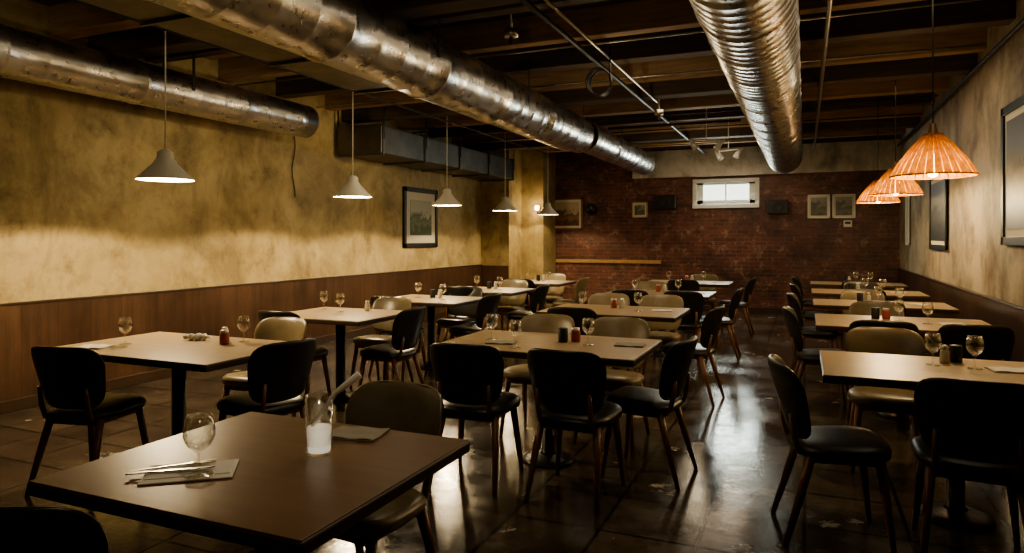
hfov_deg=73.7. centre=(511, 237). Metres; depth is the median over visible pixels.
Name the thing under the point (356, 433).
napkin
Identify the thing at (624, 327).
dining chair
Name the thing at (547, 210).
pendant lamp
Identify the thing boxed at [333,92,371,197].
pendant lamp
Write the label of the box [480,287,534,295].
dining table
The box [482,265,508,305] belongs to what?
wainscoting
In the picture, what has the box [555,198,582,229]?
framed picture
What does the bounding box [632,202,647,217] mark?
framed picture
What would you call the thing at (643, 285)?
dining chair
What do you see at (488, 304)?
dining chair
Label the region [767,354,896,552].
dining chair
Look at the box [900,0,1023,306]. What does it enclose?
wall
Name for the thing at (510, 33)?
sprinkler head
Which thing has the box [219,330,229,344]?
jar
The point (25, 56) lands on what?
duct
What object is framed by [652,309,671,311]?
napkin
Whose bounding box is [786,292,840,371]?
dining chair
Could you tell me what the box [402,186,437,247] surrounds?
framed picture
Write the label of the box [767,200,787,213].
wall speaker
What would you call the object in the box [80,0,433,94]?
ceiling beam
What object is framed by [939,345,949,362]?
salt shaker
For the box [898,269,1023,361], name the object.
wainscoting
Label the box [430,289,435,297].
jar
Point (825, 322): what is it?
dining table
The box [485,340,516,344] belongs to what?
napkin
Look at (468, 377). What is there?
dining chair
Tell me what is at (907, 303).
napkin
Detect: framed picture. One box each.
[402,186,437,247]
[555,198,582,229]
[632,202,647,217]
[808,194,829,218]
[832,194,855,217]
[905,194,910,245]
[929,174,948,249]
[1001,94,1023,245]
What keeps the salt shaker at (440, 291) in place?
on the dining table at (417, 300)
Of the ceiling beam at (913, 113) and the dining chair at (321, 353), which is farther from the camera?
the ceiling beam at (913, 113)
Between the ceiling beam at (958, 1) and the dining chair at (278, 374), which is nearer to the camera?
the dining chair at (278, 374)
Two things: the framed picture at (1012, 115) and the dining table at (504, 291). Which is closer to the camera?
the framed picture at (1012, 115)
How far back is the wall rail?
14.09 m
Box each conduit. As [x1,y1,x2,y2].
[71,0,546,153]
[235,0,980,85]
[519,0,705,154]
[544,0,656,102]
[813,0,832,148]
[897,18,1023,146]
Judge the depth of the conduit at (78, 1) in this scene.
6.36 m
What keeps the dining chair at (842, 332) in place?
on the floor
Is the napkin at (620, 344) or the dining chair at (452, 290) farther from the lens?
the dining chair at (452, 290)
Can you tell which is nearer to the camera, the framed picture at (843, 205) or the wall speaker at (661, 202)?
the framed picture at (843, 205)
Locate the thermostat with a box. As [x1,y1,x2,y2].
[843,220,851,226]
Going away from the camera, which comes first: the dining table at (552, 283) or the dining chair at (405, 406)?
the dining chair at (405, 406)
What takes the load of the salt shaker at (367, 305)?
on the dining table at (336, 316)
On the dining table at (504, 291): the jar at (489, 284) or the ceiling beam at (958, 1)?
the jar at (489, 284)
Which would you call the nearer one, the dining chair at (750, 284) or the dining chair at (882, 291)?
the dining chair at (882, 291)
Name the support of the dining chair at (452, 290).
on the floor
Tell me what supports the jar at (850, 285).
on the dining table at (917, 295)
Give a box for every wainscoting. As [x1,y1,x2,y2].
[0,265,481,401]
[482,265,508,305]
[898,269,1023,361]
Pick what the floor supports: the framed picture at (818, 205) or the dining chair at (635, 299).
the dining chair at (635, 299)
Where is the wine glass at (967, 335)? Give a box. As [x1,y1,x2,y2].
[965,335,983,369]
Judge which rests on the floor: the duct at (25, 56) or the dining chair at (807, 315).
the dining chair at (807, 315)
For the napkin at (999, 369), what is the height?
0.010 m
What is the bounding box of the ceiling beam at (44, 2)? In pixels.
[29,0,637,29]
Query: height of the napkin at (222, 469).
0.017 m
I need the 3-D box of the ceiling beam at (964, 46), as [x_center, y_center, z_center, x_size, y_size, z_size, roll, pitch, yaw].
[0.831,-1.735,7.586,7.450,0.017,0.018,0,0,23]
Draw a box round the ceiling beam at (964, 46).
[316,43,986,107]
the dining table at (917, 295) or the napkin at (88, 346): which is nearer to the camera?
the napkin at (88, 346)
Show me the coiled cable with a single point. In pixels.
(590, 74)
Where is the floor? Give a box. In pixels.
[0,305,1023,552]
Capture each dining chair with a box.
[0,506,108,552]
[24,346,148,496]
[216,338,315,421]
[222,317,306,397]
[258,310,330,415]
[334,380,441,552]
[349,296,413,387]
[357,306,425,387]
[368,296,426,379]
[429,342,523,496]
[435,286,482,342]
[442,286,475,341]
[449,293,500,339]
[491,279,527,330]
[499,314,574,442]
[506,279,534,327]
[506,284,548,330]
[524,348,625,513]
[540,273,565,309]
[547,307,605,395]
[553,277,588,306]
[573,317,649,451]
[588,293,629,370]
[600,335,697,490]
[611,289,655,362]
[633,294,683,373]
[634,281,667,331]
[662,305,724,407]
[663,291,707,366]
[667,279,699,335]
[690,274,717,308]
[701,287,743,361]
[719,278,755,336]
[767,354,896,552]
[782,306,848,406]
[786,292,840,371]
[789,283,833,347]
[792,276,826,311]
[840,289,884,350]
[841,280,875,335]
[843,281,879,289]
[843,289,886,337]
[845,327,924,473]
[847,320,918,434]
[848,301,904,316]
[857,301,905,315]
[910,377,1023,552]
[936,324,1014,360]
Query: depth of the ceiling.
6.68 m
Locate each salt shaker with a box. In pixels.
[365,300,369,310]
[438,289,441,297]
[620,298,624,307]
[866,292,870,300]
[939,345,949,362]
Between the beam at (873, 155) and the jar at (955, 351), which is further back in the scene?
the beam at (873, 155)
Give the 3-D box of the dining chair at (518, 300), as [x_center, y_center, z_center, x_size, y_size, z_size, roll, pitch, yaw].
[-0.036,1.004,9.434,0.458,0.838,0.524,0,0,23]
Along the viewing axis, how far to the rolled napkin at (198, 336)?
4.45 m
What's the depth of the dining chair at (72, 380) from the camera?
3.75 m
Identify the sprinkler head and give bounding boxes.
[504,14,517,44]
[654,99,663,119]
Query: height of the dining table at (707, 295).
0.750 m
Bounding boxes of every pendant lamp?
[135,31,194,181]
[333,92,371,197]
[432,188,461,205]
[493,196,516,210]
[537,202,558,214]
[856,175,900,203]
[868,80,923,196]
[888,0,979,179]
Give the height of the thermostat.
0.120 m
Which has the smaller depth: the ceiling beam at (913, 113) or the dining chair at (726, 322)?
the dining chair at (726, 322)
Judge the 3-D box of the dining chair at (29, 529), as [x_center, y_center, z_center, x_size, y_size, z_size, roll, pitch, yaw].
[-1.139,1.004,1.733,0.458,0.838,0.524,0,0,7]
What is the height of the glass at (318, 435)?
0.252 m
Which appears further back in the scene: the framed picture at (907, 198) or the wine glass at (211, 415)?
the framed picture at (907, 198)
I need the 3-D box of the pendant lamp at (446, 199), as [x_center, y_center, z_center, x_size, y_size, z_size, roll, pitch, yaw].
[-0.902,-1.225,9.471,0.416,1.550,0.416,0,0,23]
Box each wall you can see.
[0,0,480,302]
[481,150,520,278]
[556,134,899,309]
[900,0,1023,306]
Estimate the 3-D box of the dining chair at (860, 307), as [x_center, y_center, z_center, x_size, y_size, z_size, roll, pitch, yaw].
[3.265,1.004,6.094,0.458,0.838,0.524,0,0,23]
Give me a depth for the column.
14.05 m
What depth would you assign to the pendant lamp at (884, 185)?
7.01 m
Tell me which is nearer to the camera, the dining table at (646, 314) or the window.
the dining table at (646, 314)
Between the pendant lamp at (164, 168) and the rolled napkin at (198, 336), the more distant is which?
the pendant lamp at (164, 168)
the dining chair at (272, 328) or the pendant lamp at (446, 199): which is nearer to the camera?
the dining chair at (272, 328)
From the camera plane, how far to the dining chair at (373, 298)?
7.00 m
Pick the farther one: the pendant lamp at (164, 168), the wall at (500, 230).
the wall at (500, 230)
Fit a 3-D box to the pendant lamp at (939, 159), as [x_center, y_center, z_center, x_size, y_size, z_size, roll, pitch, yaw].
[2.785,-1.200,4.518,0.516,1.600,0.516,0,0,23]
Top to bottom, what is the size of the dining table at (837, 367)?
0.750 m
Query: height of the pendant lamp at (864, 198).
1.550 m
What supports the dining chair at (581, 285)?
on the floor
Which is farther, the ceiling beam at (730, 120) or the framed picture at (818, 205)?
the framed picture at (818, 205)
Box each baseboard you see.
[0,311,448,413]
[582,301,841,313]
[920,335,938,354]
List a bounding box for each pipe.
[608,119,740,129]
[628,138,747,146]
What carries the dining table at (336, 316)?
on the floor
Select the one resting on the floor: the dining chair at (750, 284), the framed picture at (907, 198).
the dining chair at (750, 284)
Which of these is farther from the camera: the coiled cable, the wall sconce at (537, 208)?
the wall sconce at (537, 208)
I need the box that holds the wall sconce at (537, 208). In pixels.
[535,205,539,213]
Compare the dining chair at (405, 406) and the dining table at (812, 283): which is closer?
the dining chair at (405, 406)
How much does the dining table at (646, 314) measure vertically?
0.750 m
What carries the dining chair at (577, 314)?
on the floor
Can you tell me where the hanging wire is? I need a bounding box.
[292,136,295,196]
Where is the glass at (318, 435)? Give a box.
[305,371,361,457]
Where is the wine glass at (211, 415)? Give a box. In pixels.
[182,412,215,478]
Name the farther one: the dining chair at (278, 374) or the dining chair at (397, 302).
the dining chair at (397, 302)
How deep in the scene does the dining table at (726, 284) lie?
10.04 m
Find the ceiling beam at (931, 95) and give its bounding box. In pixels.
[412,95,938,132]
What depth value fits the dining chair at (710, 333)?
5.80 m
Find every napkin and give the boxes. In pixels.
[77,344,115,348]
[125,458,238,485]
[183,333,210,340]
[332,425,389,441]
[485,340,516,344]
[614,342,645,347]
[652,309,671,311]
[907,303,930,305]
[936,322,963,324]
[984,366,1023,373]
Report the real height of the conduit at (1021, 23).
0.038 m
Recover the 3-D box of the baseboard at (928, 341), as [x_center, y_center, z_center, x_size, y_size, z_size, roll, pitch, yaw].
[3.668,1.370,4.738,0.020,0.100,16.000,0,0,23]
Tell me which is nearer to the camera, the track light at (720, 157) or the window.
the track light at (720, 157)
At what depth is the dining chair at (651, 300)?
6.99 m
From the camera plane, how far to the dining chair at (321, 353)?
5.70 m
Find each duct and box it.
[0,23,318,137]
[145,0,654,174]
[337,106,513,181]
[689,0,802,172]
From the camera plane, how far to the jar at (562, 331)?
4.37 m
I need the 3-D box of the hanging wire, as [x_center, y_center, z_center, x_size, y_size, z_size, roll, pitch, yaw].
[-2.783,-0.926,8.700,0.010,0.812,0.070,0,0,23]
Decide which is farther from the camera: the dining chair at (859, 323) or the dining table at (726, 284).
the dining table at (726, 284)
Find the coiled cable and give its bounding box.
[585,38,612,97]
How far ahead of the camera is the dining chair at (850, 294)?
7.75 m
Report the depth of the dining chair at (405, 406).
2.65 m
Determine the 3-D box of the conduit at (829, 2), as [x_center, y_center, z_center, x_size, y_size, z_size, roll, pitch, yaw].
[2.373,-1.620,5.130,0.036,0.034,15.700,0,0,23]
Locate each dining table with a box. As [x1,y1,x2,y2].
[27,412,469,552]
[56,332,285,435]
[292,307,401,401]
[370,294,481,369]
[429,330,661,468]
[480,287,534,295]
[497,280,575,288]
[536,303,689,393]
[606,289,716,355]
[650,280,733,332]
[810,281,908,288]
[811,288,929,299]
[812,299,959,313]
[814,313,990,422]
[819,350,1023,531]
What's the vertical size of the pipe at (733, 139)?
0.034 m
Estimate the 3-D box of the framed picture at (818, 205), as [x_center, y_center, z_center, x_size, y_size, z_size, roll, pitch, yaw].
[5.649,-0.580,12.571,0.380,0.440,0.040,0,0,23]
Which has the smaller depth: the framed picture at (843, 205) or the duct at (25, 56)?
the duct at (25, 56)
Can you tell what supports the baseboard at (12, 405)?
attached to the wall at (76, 220)
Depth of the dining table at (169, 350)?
4.14 m
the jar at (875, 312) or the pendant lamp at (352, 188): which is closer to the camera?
the jar at (875, 312)
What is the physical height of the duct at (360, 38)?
0.848 m
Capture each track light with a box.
[688,109,724,150]
[715,118,742,160]
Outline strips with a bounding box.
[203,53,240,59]
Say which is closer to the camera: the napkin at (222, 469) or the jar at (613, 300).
the napkin at (222, 469)
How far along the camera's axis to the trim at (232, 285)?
7.23 m
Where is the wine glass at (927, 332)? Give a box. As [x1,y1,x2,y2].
[924,332,941,365]
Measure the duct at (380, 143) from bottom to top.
0.885 m
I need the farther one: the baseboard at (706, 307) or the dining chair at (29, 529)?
the baseboard at (706, 307)
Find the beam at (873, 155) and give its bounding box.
[632,139,900,178]
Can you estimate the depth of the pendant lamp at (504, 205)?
11.22 m
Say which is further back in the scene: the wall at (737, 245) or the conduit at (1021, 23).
the wall at (737, 245)
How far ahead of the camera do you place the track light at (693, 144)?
9.44 m
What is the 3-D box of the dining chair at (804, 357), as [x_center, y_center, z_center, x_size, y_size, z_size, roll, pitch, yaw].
[2.538,1.004,5.711,0.524,0.838,0.458,0,0,21]
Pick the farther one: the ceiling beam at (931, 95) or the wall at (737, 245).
the wall at (737, 245)
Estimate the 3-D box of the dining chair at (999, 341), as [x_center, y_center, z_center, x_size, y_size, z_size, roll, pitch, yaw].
[3.247,1.004,4.835,0.458,0.838,0.524,0,0,23]
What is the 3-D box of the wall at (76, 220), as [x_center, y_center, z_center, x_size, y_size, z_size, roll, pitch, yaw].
[-3.322,-0.290,7.734,0.200,3.420,16.000,0,0,23]
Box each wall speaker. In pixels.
[654,195,676,209]
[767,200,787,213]
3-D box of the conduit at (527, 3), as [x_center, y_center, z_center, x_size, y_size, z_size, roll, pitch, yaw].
[0.617,-1.610,5.883,0.044,0.042,15.700,0,0,23]
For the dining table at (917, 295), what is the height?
0.750 m
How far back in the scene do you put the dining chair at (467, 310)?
8.13 m
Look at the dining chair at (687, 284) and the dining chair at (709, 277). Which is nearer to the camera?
the dining chair at (687, 284)
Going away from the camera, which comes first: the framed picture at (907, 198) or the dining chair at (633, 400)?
the dining chair at (633, 400)
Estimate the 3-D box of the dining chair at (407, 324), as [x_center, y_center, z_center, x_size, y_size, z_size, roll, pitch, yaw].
[-1.011,1.004,5.873,0.524,0.838,0.458,0,0,23]
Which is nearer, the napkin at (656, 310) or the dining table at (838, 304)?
the napkin at (656, 310)
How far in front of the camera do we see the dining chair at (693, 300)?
7.57 m
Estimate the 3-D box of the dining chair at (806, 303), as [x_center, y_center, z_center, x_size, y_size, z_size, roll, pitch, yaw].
[4.508,1.004,10.308,0.524,0.838,0.458,0,0,23]
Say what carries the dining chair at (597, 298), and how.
on the floor
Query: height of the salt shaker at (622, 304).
0.096 m
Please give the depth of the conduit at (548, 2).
5.67 m
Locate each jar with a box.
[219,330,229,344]
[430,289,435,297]
[487,282,491,288]
[558,327,567,342]
[571,327,579,341]
[611,298,616,307]
[656,284,660,291]
[848,283,852,288]
[857,292,862,300]
[871,307,879,318]
[882,308,889,318]
[949,344,962,362]
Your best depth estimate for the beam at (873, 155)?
12.79 m
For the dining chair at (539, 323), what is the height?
0.838 m
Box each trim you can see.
[0,264,482,305]
[897,268,1023,310]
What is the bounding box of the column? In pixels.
[521,148,555,306]
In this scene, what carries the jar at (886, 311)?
on the dining table at (825, 322)
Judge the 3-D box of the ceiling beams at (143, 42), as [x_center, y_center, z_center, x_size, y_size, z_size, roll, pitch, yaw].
[1.087,-1.790,8.184,7.550,0.300,7.520,0,0,23]
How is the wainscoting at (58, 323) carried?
attached to the wall at (76, 220)
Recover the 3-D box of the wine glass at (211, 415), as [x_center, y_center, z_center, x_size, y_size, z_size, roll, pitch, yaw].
[-0.869,0.576,1.895,0.084,0.168,0.084,0,0,23]
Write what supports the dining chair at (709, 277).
on the floor
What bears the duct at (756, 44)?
hanging from the ceiling
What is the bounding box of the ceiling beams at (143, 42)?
[88,0,977,151]
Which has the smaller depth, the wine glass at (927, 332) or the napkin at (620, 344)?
the wine glass at (927, 332)
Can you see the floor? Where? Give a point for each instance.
(740, 445)
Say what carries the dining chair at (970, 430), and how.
on the floor
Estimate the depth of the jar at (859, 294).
7.21 m
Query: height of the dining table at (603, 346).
0.750 m
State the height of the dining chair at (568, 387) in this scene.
0.838 m
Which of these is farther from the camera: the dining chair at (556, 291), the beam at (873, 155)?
the beam at (873, 155)
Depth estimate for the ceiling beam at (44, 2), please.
6.00 m
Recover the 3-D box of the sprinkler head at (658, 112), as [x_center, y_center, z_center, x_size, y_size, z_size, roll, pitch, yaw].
[1.781,-1.715,8.267,0.110,0.570,0.110,0,0,23]
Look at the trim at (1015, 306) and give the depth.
6.66 m
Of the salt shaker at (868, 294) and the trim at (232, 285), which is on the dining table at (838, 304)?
the salt shaker at (868, 294)
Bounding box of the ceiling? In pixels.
[48,0,1015,152]
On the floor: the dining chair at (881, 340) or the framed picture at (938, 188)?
the dining chair at (881, 340)
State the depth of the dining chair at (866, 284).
9.22 m
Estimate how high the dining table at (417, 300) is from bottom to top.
0.750 m
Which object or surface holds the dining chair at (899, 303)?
on the floor
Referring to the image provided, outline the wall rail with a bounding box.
[556,259,660,263]
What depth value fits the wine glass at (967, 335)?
3.49 m
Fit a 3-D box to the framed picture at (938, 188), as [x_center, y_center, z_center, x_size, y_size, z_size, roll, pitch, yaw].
[5.306,-0.330,8.497,0.040,0.950,1.150,0,0,23]
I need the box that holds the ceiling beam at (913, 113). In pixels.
[450,113,921,142]
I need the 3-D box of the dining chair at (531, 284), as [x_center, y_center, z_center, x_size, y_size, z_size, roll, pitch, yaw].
[0.176,1.004,10.057,0.458,0.838,0.524,0,0,23]
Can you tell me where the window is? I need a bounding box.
[692,178,758,208]
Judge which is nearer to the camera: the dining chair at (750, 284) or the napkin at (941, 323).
the napkin at (941, 323)
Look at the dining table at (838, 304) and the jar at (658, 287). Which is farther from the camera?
the jar at (658, 287)

